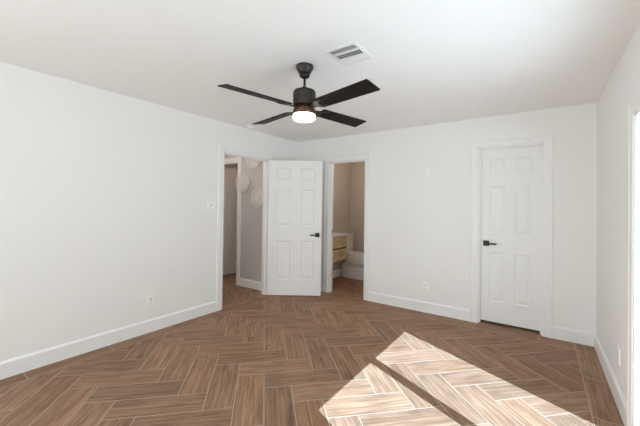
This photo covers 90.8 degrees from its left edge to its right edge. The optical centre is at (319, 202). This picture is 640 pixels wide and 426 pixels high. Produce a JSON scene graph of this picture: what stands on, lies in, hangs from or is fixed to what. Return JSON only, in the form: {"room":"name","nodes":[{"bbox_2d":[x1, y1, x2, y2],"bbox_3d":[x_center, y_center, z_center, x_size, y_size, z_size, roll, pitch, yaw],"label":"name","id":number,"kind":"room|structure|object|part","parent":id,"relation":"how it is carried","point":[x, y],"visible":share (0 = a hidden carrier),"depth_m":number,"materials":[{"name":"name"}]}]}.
{"room":"empty bedroom","nodes":[
{"label":"empty bedroom","id":0,"kind":"room"},
{"bbox_2d":[0,62,297,361],"bbox_3d":[-2.384,0.142,2.627,0.110,2.440,6.772,0,-1,35],"label":"wall","id":1,"kind":"structure","parent":0,"point":[104,194],"depth_m":2.96,"materials":[{"name":"white paint"}]},
{"bbox_2d":[0,301,216,379],"bbox_3d":[-2.348,1.296,2.580,0.015,0.133,6.772,0,-1,35],"label":"baseboard","id":2,"kind":"structure","parent":1,"relation":"attached to","point":[21,364],"depth_m":2.94,"materials":[{"name":"white paint"}]},
{"bbox_2d":[146,294,153,305],"bbox_3d":[-1.806,1.036,3.356,0.010,0.117,0.072,0,-1,35],"label":"wall outlet","id":3,"kind":"object","parent":1,"relation":"attached to","point":[149,299],"visible":1,"depth_m":3.35,"materials":[{"name":"white plastic"}]},
{"bbox_2d":[207,200,214,209],"bbox_3d":[-1.369,0.033,3.964,0.018,0.117,0.115,0,-1,35],"label":"light switch","id":4,"kind":"object","parent":1,"relation":"attached to","point":[210,204],"visible":1,"depth_m":3.96,"materials":[{"name":"white plastic"}]},
{"bbox_2d":[216,144,273,310],"bbox_3d":[-1.076,0.327,4.496,0.151,2.138,1.002,0,-1,35],"label":"door frame","id":5,"kind":"structure","parent":1,"relation":"attached to","point":[223,149],"depth_m":4.26,"materials":[{"name":"white paint"}]},
{"bbox_2d":[267,160,321,295],"bbox_3d":[-0.385,0.381,4.776,0.818,2.030,0.151,1,-1,0],"label":"door","id":6,"kind":"structure","parent":1,"relation":"in","point":[295,187],"depth_m":4.76,"materials":[{"name":"white paint"}]},
{"bbox_2d":[224,164,237,168],"bbox_3d":[-2.596,0.173,6.333,0.110,2.440,4.200,0,-1,35],"label":"wall","id":7,"kind":"structure","parent":0,"point":[235,166],"depth_m":7.12,"materials":[{"name":"white paint"}]},
{"bbox_2d":[224,155,262,281],"bbox_3d":[-1.675,0.179,5.644,2.190,2.440,0.110,0,-1,35],"label":"wall","id":8,"kind":"structure","parent":0,"point":[251,216],"depth_m":5.19,"materials":[{"name":"grey paint"}]},
{"bbox_2d":[223,167,237,274],"bbox_3d":[-1.728,0.356,6.156,0.035,2.050,0.665,0,-1,35],"label":"door","id":9,"kind":"structure","parent":8,"relation":"in","point":[230,174],"depth_m":6.11,"materials":[{"name":"white paint"}]},
{"bbox_2d":[224,157,241,285],"bbox_3d":[-1.670,0.312,5.627,0.866,2.173,0.132,0,-1,35],"label":"door frame","id":10,"kind":"structure","parent":8,"relation":"attached to","point":[229,161],"depth_m":5.35,"materials":[{"name":"white paint"}]},
{"bbox_2d":[236,173,249,191],"bbox_3d":[-1.267,-0.334,5.280,0.318,0.317,0.100,0,-1,35],"label":"disc","id":11,"kind":"object","parent":8,"relation":"attached to","point":[245,181],"visible":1,"depth_m":5.26,"materials":[{"name":"wicker"}]},
{"bbox_2d":[239,278,260,290],"bbox_3d":[-1.094,1.336,5.140,0.647,0.133,0.015,0,-1,35],"label":"baseboard","id":12,"kind":"structure","parent":8,"relation":"attached to","point":[256,285],"depth_m":5.16,"materials":[{"name":"white paint"}]},
{"bbox_2d":[246,158,259,167],"bbox_3d":[-1.061,-0.713,5.143,0.318,0.317,0.100,0,-1,35],"label":"disc","id":13,"kind":"object","parent":8,"relation":"attached to","point":[255,163],"visible":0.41,"depth_m":5.14,"materials":[{"name":"wicker"}]},
{"bbox_2d":[251,187,262,206],"bbox_3d":[-0.963,-0.087,5.063,0.318,0.317,0.100,0,-1,35],"label":"disc","id":14,"kind":"object","parent":8,"relation":"attached to","point":[259,195],"visible":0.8,"depth_m":5.06,"materials":[{"name":"wicker"}]},
{"bbox_2d":[0,273,623,425],"bbox_3d":[-1.269,1.438,2.760,6.398,0.120,8.530,0,-1,35],"label":"floor","id":15,"kind":"structure","parent":0,"point":[337,357],"depth_m":2.54,"materials":[{"name":"brown wood"}]},
{"bbox_2d":[341,233,363,279],"bbox_3d":[0.711,1.020,6.010,0.736,0.828,0.390,0,-1,35],"label":"toilet","id":16,"kind":"object","parent":15,"relation":"on","point":[353,266],"visible":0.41,"depth_m":5.92,"materials":[{"name":"white ceramic"}]},
{"bbox_3d":[0.488,0.815,6.169,0.173,0.355,0.370,0,-1,35],"label":"tank","id":17,"kind":"part","parent":16,"relation":"part of","materials":[{"name":"white ceramic"}]},
{"bbox_3d":[0.719,1.214,6.000,0.710,0.440,0.374,0,-1,35],"label":"bowl","id":18,"kind":"part","parent":16,"relation":"part of","materials":[{"name":"white ceramic"}]},
{"bbox_3d":[0.766,0.956,5.972,0.600,0.023,0.374,0,-1,35],"label":"lid","id":19,"kind":"part","parent":16,"relation":"part of","materials":[{"name":"white ceramic"}]},
{"bbox_2d":[0,0,639,141],"bbox_3d":[-1.243,-1.102,2.790,6.378,0.080,8.530,0,-1,35],"label":"ceiling","id":20,"kind":"structure","parent":0,"point":[433,61],"depth_m":2.20,"materials":[{"name":"white paint"}]},
{"bbox_2d":[217,62,379,126],"bbox_3d":[-0.120,-0.840,2.426,1.036,0.421,1.036,1,-1,3],"label":"ceiling fan","id":21,"kind":"object","parent":20,"relation":"hanging from","point":[305,100],"visible":1,"depth_m":2.34,"materials":[{"name":"brown metal"}]},
{"bbox_3d":[-0.425,-0.731,2.148,0.513,0.006,0.138,1,11,-42],"label":"blade","id":22,"kind":"part","parent":21,"relation":"part of","materials":[{"name":"black wood"}]},
{"bbox_3d":[-0.399,-0.725,2.729,0.138,0.006,0.513,-15,10,-41],"label":"blade","id":23,"kind":"part","parent":21,"relation":"part of","materials":[{"name":"black wood"}]},
{"bbox_3d":[0.183,-0.718,2.703,0.513,0.006,0.138,1,-13,-42],"label":"blade","id":24,"kind":"part","parent":21,"relation":"part of","materials":[{"name":"black wood"}]},
{"bbox_3d":[0.156,-0.723,2.122,0.138,0.006,0.513,17,-11,-41],"label":"blade","id":25,"kind":"part","parent":21,"relation":"part of","materials":[{"name":"black wood"}]},
{"bbox_2d":[325,41,372,65],"bbox_3d":[0.207,-1.042,2.226,0.242,0.010,0.272,0,-1,35],"label":"ceiling vent","id":26,"kind":"object","parent":20,"relation":"in","point":[352,52],"visible":1,"depth_m":2.21,"materials":[{"name":"white metal"}]},
{"bbox_2d":[333,163,350,270],"bbox_3d":[0.167,0.206,5.973,0.110,2.440,1.418,0,-1,35],"label":"wall","id":27,"kind":"structure","parent":0,"point":[341,198],"depth_m":6.24,"materials":[{"name":"beige paint"}]},
{"bbox_2d":[332,268,340,277],"bbox_3d":[0.864,1.365,5.463,1.630,0.133,1.418,0,-1,35],"label":"baseboard","id":28,"kind":"structure","parent":27,"relation":"attached to","point":[336,273],"depth_m":6.08,"materials":[{"name":"white paint"}]},
{"bbox_2d":[333,232,347,261],"bbox_3d":[0.150,0.716,5.448,0.470,0.540,0.537,0,-1,35],"label":"vanity","id":29,"kind":"object","parent":27,"relation":"attached to","point":[339,239],"visible":0.38,"depth_m":5.34,"materials":[{"name":"brown wood"}]},
{"bbox_3d":[0.315,0.672,5.326,0.018,0.184,0.519,0,-1,35],"label":"drawer","id":30,"kind":"part","parent":29,"relation":"part of","materials":[{"name":"brown wood"}]},
{"bbox_3d":[0.312,0.887,5.324,0.018,0.190,0.519,0,-1,35],"label":"drawer","id":31,"kind":"part","parent":29,"relation":"part of","materials":[{"name":"brown wood"}]},
{"bbox_2d":[333,232,347,236],"bbox_3d":[0.152,0.550,5.449,0.470,0.030,0.537,0,-1,35],"label":"countertop","id":32,"kind":"structure","parent":29,"relation":"on","point":[334,234],"depth_m":5.38,"materials":[{"name":"white stone"}]},
{"bbox_2d":[350,161,364,250],"bbox_3d":[1.314,0.223,6.103,1.840,2.440,0.110,0,-1,35],"label":"wall","id":33,"kind":"structure","parent":0,"point":[357,171],"depth_m":6.42,"materials":[{"name":"beige paint"}]},
{"bbox_2d":[297,102,596,333],"bbox_3d":[1.215,0.205,4.307,4.078,2.440,0.110,0,-1,35],"label":"wall","id":34,"kind":"structure","parent":0,"point":[420,225],"depth_m":3.94,"materials":[{"name":"white paint"}]},
{"bbox_2d":[323,153,370,300],"bbox_3d":[0.424,0.348,4.846,0.803,2.143,0.132,0,-1,35],"label":"door frame","id":35,"kind":"structure","parent":34,"relation":"attached to","point":[329,165],"depth_m":4.98,"materials":[{"name":"white paint"}]},
{"bbox_2d":[423,281,427,290],"bbox_3d":[1.372,1.087,4.107,0.072,0.117,0.010,0,-1,35],"label":"wall outlet","id":36,"kind":"object","parent":34,"relation":"attached to","point":[425,284],"visible":1,"depth_m":4.10,"materials":[{"name":"white plastic"}]},
{"bbox_2d":[425,167,430,176],"bbox_3d":[1.408,-0.397,4.108,0.072,0.117,0.012,0,-1,35],"label":"plate","id":37,"kind":"object","parent":34,"relation":"attached to","point":[427,170],"visible":1,"depth_m":4.10,"materials":[{"name":"white plastic"}]},
{"bbox_2d":[321,283,593,346],"bbox_3d":[1.163,1.357,4.245,3.828,0.133,0.015,0,-1,35],"label":"baseboard","id":38,"kind":"structure","parent":34,"relation":"attached to","point":[560,333],"depth_m":3.94,"materials":[{"name":"white paint"}]},
{"bbox_2d":[481,146,540,330],"bbox_3d":[2.177,0.383,3.627,0.602,2.044,0.093,0,-1,35],"label":"door","id":39,"kind":"structure","parent":34,"relation":"in","point":[511,177],"depth_m":3.62,"materials":[{"name":"white paint"}]},
{"bbox_2d":[470,133,553,337],"bbox_3d":[2.173,0.347,3.621,0.798,2.168,0.132,0,-1,35],"label":"door frame","id":40,"kind":"structure","parent":34,"relation":"attached to","point":[546,140],"depth_m":3.44,"materials":[{"name":"white paint"}]},
{"bbox_2d":[596,22,639,402],"bbox_3d":[0.866,0.164,0.350,0.110,2.440,6.772,0,-1,35],"label":"wall","id":41,"kind":"structure","parent":0,"point":[623,86],"depth_m":2.37,"materials":[{"name":"white paint"}]},
{"bbox_2d":[594,333,626,425],"bbox_3d":[0.799,1.317,0.376,0.015,0.133,6.772,0,-1,35],"label":"baseboard","id":42,"kind":"structure","parent":41,"relation":"attached to","point":[620,401],"depth_m":2.35,"materials":[{"name":"white paint"}]},
{"bbox_2d":[617,345,620,365],"bbox_3d":[2.087,1.067,2.206,0.010,0.117,0.072,0,-1,35],"label":"wall outlet","id":43,"kind":"object","parent":41,"relation":"attached to","point":[618,347],"visible":1,"depth_m":2.19,"materials":[{"name":"white plastic"}]},
{"bbox_2d":[627,93,639,425],"bbox_3d":[1.372,0.394,1.135,0.082,2.007,1.899,0,-1,35],"label":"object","id":44,"kind":"structure","parent":41,"relation":"attached to","point":[633,229],"depth_m":1.87,"materials":[{"name":"white paint"}]}
]}

